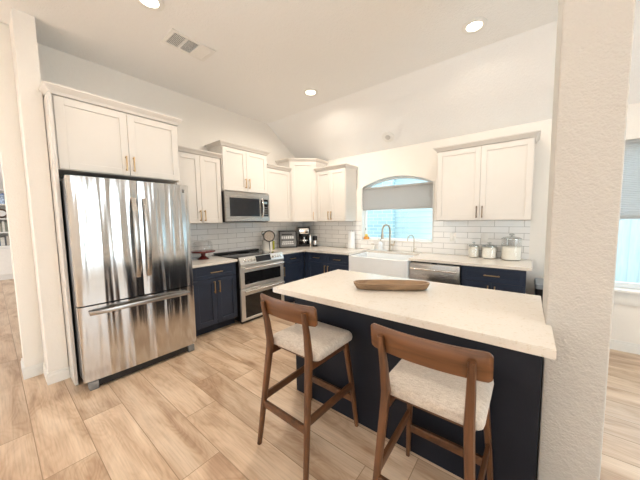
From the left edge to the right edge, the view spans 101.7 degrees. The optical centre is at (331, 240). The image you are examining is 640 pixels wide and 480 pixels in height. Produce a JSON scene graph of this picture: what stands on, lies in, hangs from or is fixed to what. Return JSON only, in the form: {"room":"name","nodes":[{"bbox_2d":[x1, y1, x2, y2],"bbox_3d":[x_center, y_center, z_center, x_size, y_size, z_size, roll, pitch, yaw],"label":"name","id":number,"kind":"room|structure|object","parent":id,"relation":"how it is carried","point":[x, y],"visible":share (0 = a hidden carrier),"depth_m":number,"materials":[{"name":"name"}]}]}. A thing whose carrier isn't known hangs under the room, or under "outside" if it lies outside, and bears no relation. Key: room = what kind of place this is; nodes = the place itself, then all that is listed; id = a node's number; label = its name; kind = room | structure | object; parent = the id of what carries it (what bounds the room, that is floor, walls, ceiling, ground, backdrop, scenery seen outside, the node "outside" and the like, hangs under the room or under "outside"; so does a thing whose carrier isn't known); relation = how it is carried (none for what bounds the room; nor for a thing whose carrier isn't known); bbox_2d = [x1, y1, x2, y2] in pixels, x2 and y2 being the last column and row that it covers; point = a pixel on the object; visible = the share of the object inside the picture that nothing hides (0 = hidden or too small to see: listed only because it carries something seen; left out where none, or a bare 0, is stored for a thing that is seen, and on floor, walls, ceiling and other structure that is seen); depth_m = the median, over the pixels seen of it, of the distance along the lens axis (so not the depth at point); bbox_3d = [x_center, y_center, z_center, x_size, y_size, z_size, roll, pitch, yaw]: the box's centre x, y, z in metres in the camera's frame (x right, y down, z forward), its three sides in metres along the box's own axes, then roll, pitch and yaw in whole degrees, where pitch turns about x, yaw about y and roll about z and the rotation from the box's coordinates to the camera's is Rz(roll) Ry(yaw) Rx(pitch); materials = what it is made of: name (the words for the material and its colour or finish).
{"room":"kitchen","nodes":[
{"label":"kitchen","id":0,"kind":"room"},
{"bbox_2d":[9,8,67,372],"bbox_3d":[-2.667,-0.318,2.364,0.580,3.120,0.122,3,6,37],"label":"wall pier","id":1,"kind":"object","parent":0,"point":[22,27],"visible":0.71,"depth_m":2.18,"materials":[{"name":"white paint"}]},
{"bbox_2d":[37,43,294,257],"bbox_3d":[-1.767,-0.477,3.904,0.140,3.170,3.660,3,6,37],"label":"wall","id":2,"kind":"structure","parent":0,"point":[203,123],"depth_m":3.33,"materials":[{"name":"white paint"}]},
{"bbox_2d":[0,22,43,367],"bbox_3d":[-2.857,-0.315,2.358,0.285,3.120,0.117,3,6,37],"label":"door frame","id":3,"kind":"structure","parent":2,"relation":"attached to","point":[11,156],"depth_m":2.28,"materials":[{"name":"white paint"}]},
{"bbox_2d":[20,358,69,384],"bbox_3d":[-2.696,1.195,2.373,0.647,0.104,0.133,0,5,14],"label":"baseboard","id":4,"kind":"structure","parent":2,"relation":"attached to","point":[56,376],"depth_m":2.34,"materials":[{"name":"white paint"}]},
{"bbox_2d":[39,80,182,183],"bbox_3d":[-2.189,-0.961,2.650,0.662,0.665,1.033,3,6,37],"label":"upper cabinet","id":5,"kind":"object","parent":2,"relation":"attached to","point":[96,135],"visible":0.96,"depth_m":2.40,"materials":[{"name":"white paint"}]},
{"bbox_2d":[171,145,222,223],"bbox_3d":[-1.796,-0.682,3.413,0.387,0.923,0.583,3,6,37],"label":"upper cabinet","id":6,"kind":"object","parent":2,"relation":"attached to","point":[199,170],"visible":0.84,"depth_m":3.33,"materials":[{"name":"white paint"}]},
{"bbox_2d":[204,140,270,193],"bbox_3d":[-1.379,-1.040,3.915,0.417,0.650,0.844,3,6,37],"label":"upper cabinet","id":7,"kind":"object","parent":2,"relation":"attached to","point":[243,168],"visible":0.96,"depth_m":3.75,"materials":[{"name":"white paint"}]},
{"bbox_2d":[221,191,269,222],"bbox_3d":[-1.359,-0.491,3.948,0.431,0.430,0.756,3,6,37],"label":"microwave","id":8,"kind":"object","parent":7,"relation":"attached to","point":[236,206],"visible":0.95,"depth_m":3.79,"materials":[{"name":"silver metal"}]},
{"bbox_2d":[190,222,302,257],"bbox_3d":[-1.372,-0.275,4.314,0.008,0.908,2.560,3,6,37],"label":"backsplash","id":9,"kind":"structure","parent":2,"relation":"attached to","point":[228,236],"depth_m":4.09,"materials":[{"name":"white tile"}]},
{"bbox_2d":[267,164,291,221],"bbox_3d":[-0.999,-0.775,4.458,0.387,0.923,0.513,3,6,37],"label":"upper cabinet","id":10,"kind":"object","parent":2,"relation":"attached to","point":[278,177],"visible":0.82,"depth_m":4.37,"materials":[{"name":"white paint"}]},
{"bbox_2d":[0,0,639,160],"bbox_3d":[-3.400,-1.497,1.653,14.500,0.818,9.340,3,6,37],"label":"ceiling","id":11,"kind":"structure","parent":0,"point":[407,69],"depth_m":2.63,"materials":[{"name":"white paint"}]},
{"bbox_2d":[136,0,164,11],"bbox_3d":[-1.384,-1.812,1.972,0.196,0.009,0.196,3,6,37],"label":"recessed light","id":12,"kind":"object","parent":11,"relation":"in","point":[153,5],"visible":1,"depth_m":2.00,"materials":[{"name":"white paint"}]},
{"bbox_2d":[160,28,215,61],"bbox_3d":[-1.365,-1.853,2.490,0.260,0.009,0.400,3,6,37],"label":"ceiling vent","id":13,"kind":"object","parent":11,"relation":"in","point":[173,38],"visible":1,"depth_m":2.47,"materials":[{"name":"white metal"}]},
{"bbox_2d":[303,89,317,95],"bbox_3d":[-0.279,-1.941,3.421,0.196,0.009,0.196,3,6,37],"label":"recessed light","id":14,"kind":"object","parent":11,"relation":"in","point":[309,92],"visible":1,"depth_m":3.42,"materials":[{"name":"white paint"}]},
{"bbox_2d":[382,132,393,141],"bbox_3d":[0.837,-1.542,3.889,0.190,0.116,0.160,3,6,42],"label":"ceiling fitting","id":15,"kind":"object","parent":11,"relation":"attached to","point":[386,136],"visible":1,"depth_m":3.87,"materials":[{"name":"white paint"}]},
{"bbox_2d":[462,17,486,34],"bbox_3d":[1.245,-1.868,2.275,0.196,0.009,0.196,3,6,37],"label":"recessed light","id":16,"kind":"object","parent":11,"relation":"in","point":[475,25],"visible":1,"depth_m":2.26,"materials":[{"name":"white paint"}]},
{"bbox_2d":[0,279,639,479],"bbox_3d":[-3.408,1.330,1.824,14.500,0.060,9.200,3,6,37],"label":"floor","id":17,"kind":"structure","parent":0,"point":[195,414],"depth_m":1.78,"materials":[{"name":"brown wood"}]},
{"bbox_2d":[0,176,13,279],"bbox_3d":[-8.424,-0.303,6.325,0.460,2.600,2.500,3,6,37],"label":"bookcase","id":18,"kind":"object","parent":17,"relation":"on","point":[6,270],"visible":0.06,"depth_m":6.49,"materials":[{"name":"white paint"}]},
{"bbox_2d":[0,193,4,203],"bbox_3d":[-8.295,-1.052,6.563,0.170,0.275,0.170,3,6,37],"label":"ginger jar","id":19,"kind":"object","parent":18,"relation":"on","point":[2,197],"visible":0.74,"depth_m":6.52,"materials":[{"name":"blue ceramic"}]},
{"bbox_2d":[0,209,6,217],"bbox_3d":[-8.321,-0.669,6.554,0.070,0.235,0.220,3,6,37],"label":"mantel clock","id":20,"kind":"object","parent":18,"relation":"on","point":[3,214],"visible":0.69,"depth_m":6.55,"materials":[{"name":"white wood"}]},
{"bbox_2d":[43,91,77,385],"bbox_3d":[-2.474,0.025,2.345,0.654,2.434,0.022,3,6,37],"label":"end panel","id":21,"kind":"object","parent":17,"relation":"on","point":[47,101],"visible":0.5,"depth_m":2.18,"materials":[{"name":"white paint"}]},
{"bbox_2d":[59,175,195,390],"bbox_3d":[-2.055,0.330,2.650,0.918,1.768,0.904,3,6,37],"label":"refrigerator","id":22,"kind":"object","parent":17,"relation":"on","point":[128,242],"visible":0.96,"depth_m":2.31,"materials":[{"name":"silver metal"}]},
{"bbox_2d":[192,262,237,336],"bbox_3d":[-1.672,0.720,3.437,0.649,0.856,0.574,3,6,37],"label":"base cabinet","id":23,"kind":"object","parent":17,"relation":"on","point":[215,287],"visible":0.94,"depth_m":3.25,"materials":[{"name":"blue paint"}]},
{"bbox_2d":[192,256,237,267],"bbox_3d":[-1.679,0.275,3.408,0.638,0.032,0.585,3,6,37],"label":"countertop","id":24,"kind":"structure","parent":23,"relation":"on","point":[213,260],"depth_m":3.30,"materials":[{"name":"white stone"}]},
{"bbox_2d":[191,240,214,259],"bbox_3d":[-1.730,0.106,3.493,0.304,0.292,0.304,3,6,37],"label":"cake stand","id":25,"kind":"object","parent":24,"relation":"on","point":[202,252],"visible":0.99,"depth_m":3.46,"materials":[{"name":"red wood"}]},
{"bbox_2d":[213,248,284,323],"bbox_3d":[-1.222,0.639,3.946,0.738,0.925,0.756,3,6,37],"label":"range","id":26,"kind":"object","parent":17,"relation":"on","point":[258,271],"visible":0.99,"depth_m":3.67,"materials":[{"name":"silver metal"}]},
{"bbox_2d":[214,250,275,258],"bbox_3d":[-1.256,0.214,3.934,0.630,0.023,0.754,3,6,37],"label":"cooktop","id":27,"kind":"object","parent":26,"relation":"in","point":[239,254],"depth_m":3.84,"materials":[{"name":"black glass"}]},
{"bbox_2d":[283,252,303,302],"bbox_3d":[-0.859,0.625,4.502,0.649,0.856,0.539,3,6,37],"label":"base cabinet","id":28,"kind":"object","parent":17,"relation":"on","point":[293,265],"visible":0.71,"depth_m":4.31,"materials":[{"name":"blue paint"}]},
{"bbox_2d":[262,245,531,270],"bbox_3d":[0.546,0.218,3.771,3.738,0.032,1.150,3,6,37],"label":"countertop","id":29,"kind":"structure","parent":28,"relation":"on","point":[524,265],"depth_m":3.33,"materials":[{"name":"white stone"}]},
{"bbox_2d":[262,240,272,250],"bbox_3d":[-1.098,0.083,4.433,0.174,0.172,0.174,3,6,37],"label":"utensil crock","id":30,"kind":"object","parent":29,"relation":"on","point":[265,245],"visible":0.79,"depth_m":4.36,"materials":[{"name":"white ceramic"}]},
{"bbox_2d":[263,230,274,247],"bbox_3d":[-1.040,0.003,4.325,0.194,0.338,0.044,-2,5,-16],"label":"mesh strainer","id":31,"kind":"object","parent":30,"relation":"in","point":[268,235],"visible":1,"depth_m":4.32,"materials":[{"name":"silver metal"}]},
{"bbox_2d":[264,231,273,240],"bbox_3d":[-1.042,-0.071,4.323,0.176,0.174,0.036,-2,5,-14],"label":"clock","id":32,"kind":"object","parent":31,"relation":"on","point":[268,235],"depth_m":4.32,"materials":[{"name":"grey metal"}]},
{"bbox_2d":[278,230,296,247],"bbox_3d":[-0.806,-0.021,4.775,0.330,0.313,0.064,-2,5,-15],"label":"framed sign","id":33,"kind":"object","parent":29,"relation":"on","point":[287,239],"visible":1,"depth_m":4.77,"materials":[{"name":"black plastic"}]},
{"bbox_2d":[298,227,311,246],"bbox_3d":[-0.519,-0.071,4.997,0.244,0.375,0.262,-1,5,-1],"label":"coffee maker","id":34,"kind":"object","parent":29,"relation":"on","point":[305,238],"visible":1,"depth_m":4.93,"materials":[{"name":"black plastic"}]},
{"bbox_2d":[313,236,316,246],"bbox_3d":[-0.322,0.017,4.963,0.090,0.200,0.090,3,6,37],"label":"coffee grinder","id":35,"kind":"object","parent":29,"relation":"on","point":[314,237],"visible":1,"depth_m":4.93,"materials":[{"name":"black plastic"}]},
{"bbox_2d":[347,230,354,248],"bbox_3d":[0.337,-0.012,4.496,0.140,0.315,0.140,3,6,37],"label":"paper towel roll","id":36,"kind":"object","parent":29,"relation":"on","point":[351,235],"visible":0.99,"depth_m":4.45,"materials":[{"name":"white paper"}]},
{"bbox_2d":[349,252,413,277],"bbox_3d":[0.772,0.347,3.839,0.911,0.236,0.543,3,6,37],"label":"farmhouse sink","id":37,"kind":"object","parent":29,"relation":"in","point":[395,265],"visible":0.93,"depth_m":3.66,"materials":[{"name":"ceramic"}]},
{"bbox_2d":[381,224,394,250],"bbox_3d":[0.863,-0.041,4.069,0.238,0.429,0.101,-2,5,-17],"label":"faucet","id":38,"kind":"object","parent":29,"relation":"on","point":[384,225],"visible":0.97,"depth_m":4.08,"materials":[{"name":"silver metal"}]},
{"bbox_2d":[468,245,478,256],"bbox_3d":[1.837,0.120,3.369,0.126,0.195,0.126,3,6,37],"label":"glass canister","id":39,"kind":"object","parent":29,"relation":"on","point":[473,249],"visible":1,"depth_m":3.33,"materials":[{"name":"white glass"}]},
{"bbox_2d":[481,245,496,258],"bbox_3d":[1.969,0.125,3.257,0.168,0.200,0.168,3,6,37],"label":"glass canister","id":40,"kind":"object","parent":29,"relation":"on","point":[487,252],"visible":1,"depth_m":3.20,"materials":[{"name":"white glass"}]},
{"bbox_2d":[501,238,522,259],"bbox_3d":[2.143,0.077,3.107,0.211,0.315,0.211,3,6,37],"label":"glass canister","id":41,"kind":"object","parent":29,"relation":"on","point":[507,252],"visible":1,"depth_m":3.04,"materials":[{"name":"white glass"}]},
{"bbox_3d":[0.758,0.155,4.234,0.260,0.014,0.084,3,6,37],"label":"soap tray","id":42,"kind":"object","parent":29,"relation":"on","visible":0},
{"bbox_2d":[378,239,382,249],"bbox_3d":[0.784,0.066,4.205,0.068,0.184,0.068,3,6,37],"label":"soap dispenser","id":43,"kind":"object","parent":42,"relation":"on","point":[380,244],"visible":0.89,"depth_m":4.18,"materials":[{"name":"white ceramic"}]},
{"bbox_2d":[257,293,358,479],"bbox_3d":[-0.154,0.799,1.669,0.463,0.947,0.512,3,6,38],"label":"bar stool","id":44,"kind":"object","parent":17,"relation":"on","point":[315,341],"visible":1,"depth_m":1.57,"materials":[{"name":"brown wood"}]},
{"bbox_2d":[304,251,363,277],"bbox_3d":[0.071,0.615,4.485,0.956,0.856,0.649,3,6,37],"label":"base cabinet","id":45,"kind":"object","parent":17,"relation":"on","point":[315,263],"visible":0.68,"depth_m":4.26,"materials":[{"name":"blue paint"}]},
{"bbox_2d":[295,298,541,479],"bbox_3d":[0.523,0.818,1.914,1.549,0.849,0.666,3,6,37],"label":"base cabinet","id":46,"kind":"object","parent":17,"relation":"on","point":[515,398],"visible":0.27,"depth_m":1.44,"materials":[{"name":"blue paint"}]},
{"bbox_2d":[273,269,555,359],"bbox_3d":[0.461,0.379,1.831,1.647,0.040,0.853,3,6,37],"label":"countertop","id":47,"kind":"structure","parent":46,"relation":"on","point":[505,319],"depth_m":1.50,"materials":[{"name":"white stone"}]},
{"bbox_2d":[353,279,429,290],"bbox_3d":[0.428,0.328,1.890,0.544,0.050,0.156,0,5,6],"label":"dough bowl","id":48,"kind":"object","parent":47,"relation":"on","point":[371,284],"visible":1,"depth_m":1.84,"materials":[{"name":"brown wood"}]},
{"bbox_2d":[371,323,493,479],"bbox_3d":[0.469,0.830,1.187,0.463,0.947,0.512,3,6,37],"label":"bar stool","id":49,"kind":"object","parent":17,"relation":"on","point":[451,383],"visible":1,"depth_m":1.08,"materials":[{"name":"brown wood"}]},
{"bbox_2d":[409,261,460,284],"bbox_3d":[1.413,0.685,3.439,0.602,0.850,0.653,3,6,37],"label":"dishwasher","id":50,"kind":"object","parent":17,"relation":"on","point":[425,271],"visible":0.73,"depth_m":3.17,"materials":[{"name":"silver metal"}]},
{"bbox_2d":[461,265,525,293],"bbox_3d":[1.913,0.704,3.088,0.605,0.856,0.649,3,6,37],"label":"base cabinet","id":51,"kind":"object","parent":17,"relation":"on","point":[508,280],"visible":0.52,"depth_m":2.81,"materials":[{"name":"blue paint"}]},
{"bbox_2d":[534,278,543,300],"bbox_3d":[2.340,0.799,2.775,0.310,0.705,0.410,3,6,37],"label":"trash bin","id":52,"kind":"object","parent":17,"relation":"on","point":[538,282],"visible":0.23,"depth_m":2.68,"materials":[{"name":"silver plastic"}]},
{"bbox_2d":[304,102,639,343],"bbox_3d":[2.251,-0.239,3.255,7.340,2.700,0.140,3,6,37],"label":"wall","id":53,"kind":"structure","parent":0,"point":[420,159],"depth_m":3.11,"materials":[{"name":"white paint"}]},
{"bbox_2d":[275,158,328,221],"bbox_3d":[-0.535,-0.897,4.800,0.703,1.100,0.683,3,6,37],"label":"upper cabinet","id":54,"kind":"object","parent":53,"relation":"attached to","point":[303,205],"visible":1,"depth_m":4.59,"materials":[{"name":"white paint"}]},
{"bbox_2d":[314,163,357,220],"bbox_3d":[0.073,-0.794,4.532,0.671,0.923,0.387,3,6,37],"label":"upper cabinet","id":55,"kind":"object","parent":53,"relation":"attached to","point":[335,184],"visible":1,"depth_m":4.39,"materials":[{"name":"white paint"}]},
{"bbox_2d":[361,175,433,242],"bbox_3d":[1.022,-0.504,4.152,1.198,1.033,0.137,3,6,37],"label":"window","id":56,"kind":"structure","parent":53,"relation":"in","point":[364,214],"depth_m":4.23,"materials":[{"name":"white plastic"}]},
{"bbox_2d":[363,182,432,210],"bbox_3d":[1.007,-0.679,4.120,1.172,0.380,0.040,3,6,37],"label":"window shade","id":57,"kind":"object","parent":56,"relation":"attached to","point":[414,195],"visible":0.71,"depth_m":4.07,"materials":[{"name":"white fabric"}]},
{"bbox_2d":[303,220,530,258],"bbox_3d":[0.881,-0.081,4.220,3.706,0.480,0.008,3,6,37],"label":"backsplash","id":58,"kind":"structure","parent":53,"relation":"attached to","point":[468,232],"depth_m":3.62,"materials":[{"name":"white tile"}]},
{"bbox_2d":[450,233,455,240],"bbox_3d":[1.675,-0.044,3.606,0.080,0.120,0.008,3,6,37],"label":"outlet","id":59,"kind":"object","parent":53,"relation":"attached to","point":[452,235],"visible":1,"depth_m":3.60,"materials":[{"name":"white paint"}]},
{"bbox_2d":[481,233,487,242],"bbox_3d":[1.980,-0.029,3.375,0.080,0.120,0.008,3,6,37],"label":"outlet","id":60,"kind":"object","parent":53,"relation":"attached to","point":[484,236],"visible":1,"depth_m":3.37,"materials":[{"name":"white paint"}]},
{"bbox_2d":[433,130,540,220],"bbox_3d":[1.840,-0.708,3.185,1.078,0.923,0.397,3,6,37],"label":"upper cabinet","id":61,"kind":"object","parent":53,"relation":"attached to","point":[491,178],"visible":1,"depth_m":3.02,"materials":[{"name":"white paint"}]},
{"bbox_2d":[610,339,639,354],"bbox_3d":[3.788,1.136,2.107,3.000,0.104,0.014,3,6,37],"label":"baseboard","id":62,"kind":"structure","parent":53,"relation":"attached to","point":[618,345],"depth_m":2.68,"materials":[{"name":"white paint"}]},
{"bbox_2d":[613,218,639,306],"bbox_3d":[3.401,-0.149,2.341,1.900,1.658,0.170,3,6,37],"label":"window","id":63,"kind":"structure","parent":53,"relation":"in","point":[621,296],"depth_m":2.66,"materials":[{"name":"white plastic"}]},
{"bbox_2d":[620,139,639,217],"bbox_3d":[3.391,-0.590,2.301,1.760,0.773,0.040,3,6,37],"label":"window shade","id":64,"kind":"object","parent":53,"relation":"attached to","point":[630,195],"visible":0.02,"depth_m":2.60,"materials":[{"name":"white fabric"}]},
{"bbox_2d":[536,0,635,479],"bbox_3d":[1.221,-0.264,1.287,0.215,3.090,0.424,3,6,37],"label":"wall column","id":65,"kind":"structure","parent":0,"point":[594,40],"depth_m":1.14,"materials":[{"name":"warm off-white paint"},{"name":"textured drywall"}]},
{"label":"outside","id":66,"kind":"structure","parent":0,"visible":0},
{"bbox_3d":[5.480,0.960,8.464,34.000,0.100,11.860,3,6,37],"label":"lawn","id":67,"kind":"structure","parent":66,"visible":0},
{"bbox_2d":[368,179,431,238],"bbox_3d":[1.726,-1.103,8.187,6.000,4.150,3.350,3,6,37],"label":"neighbouring house","id":68,"kind":"structure","parent":67,"relation":"on","point":[403,223],"depth_m":6.55,"materials":[{"name":"white"}]},
{"bbox_2d":[615,219,639,282],"bbox_3d":[7.290,0.306,3.192,8.800,2.000,0.060,3,6,37],"label":"fence","id":69,"kind":"object","parent":67,"relation":"on","point":[628,248],"visible":0.02,"depth_m":4.65,"materials":[{"name":"white"}]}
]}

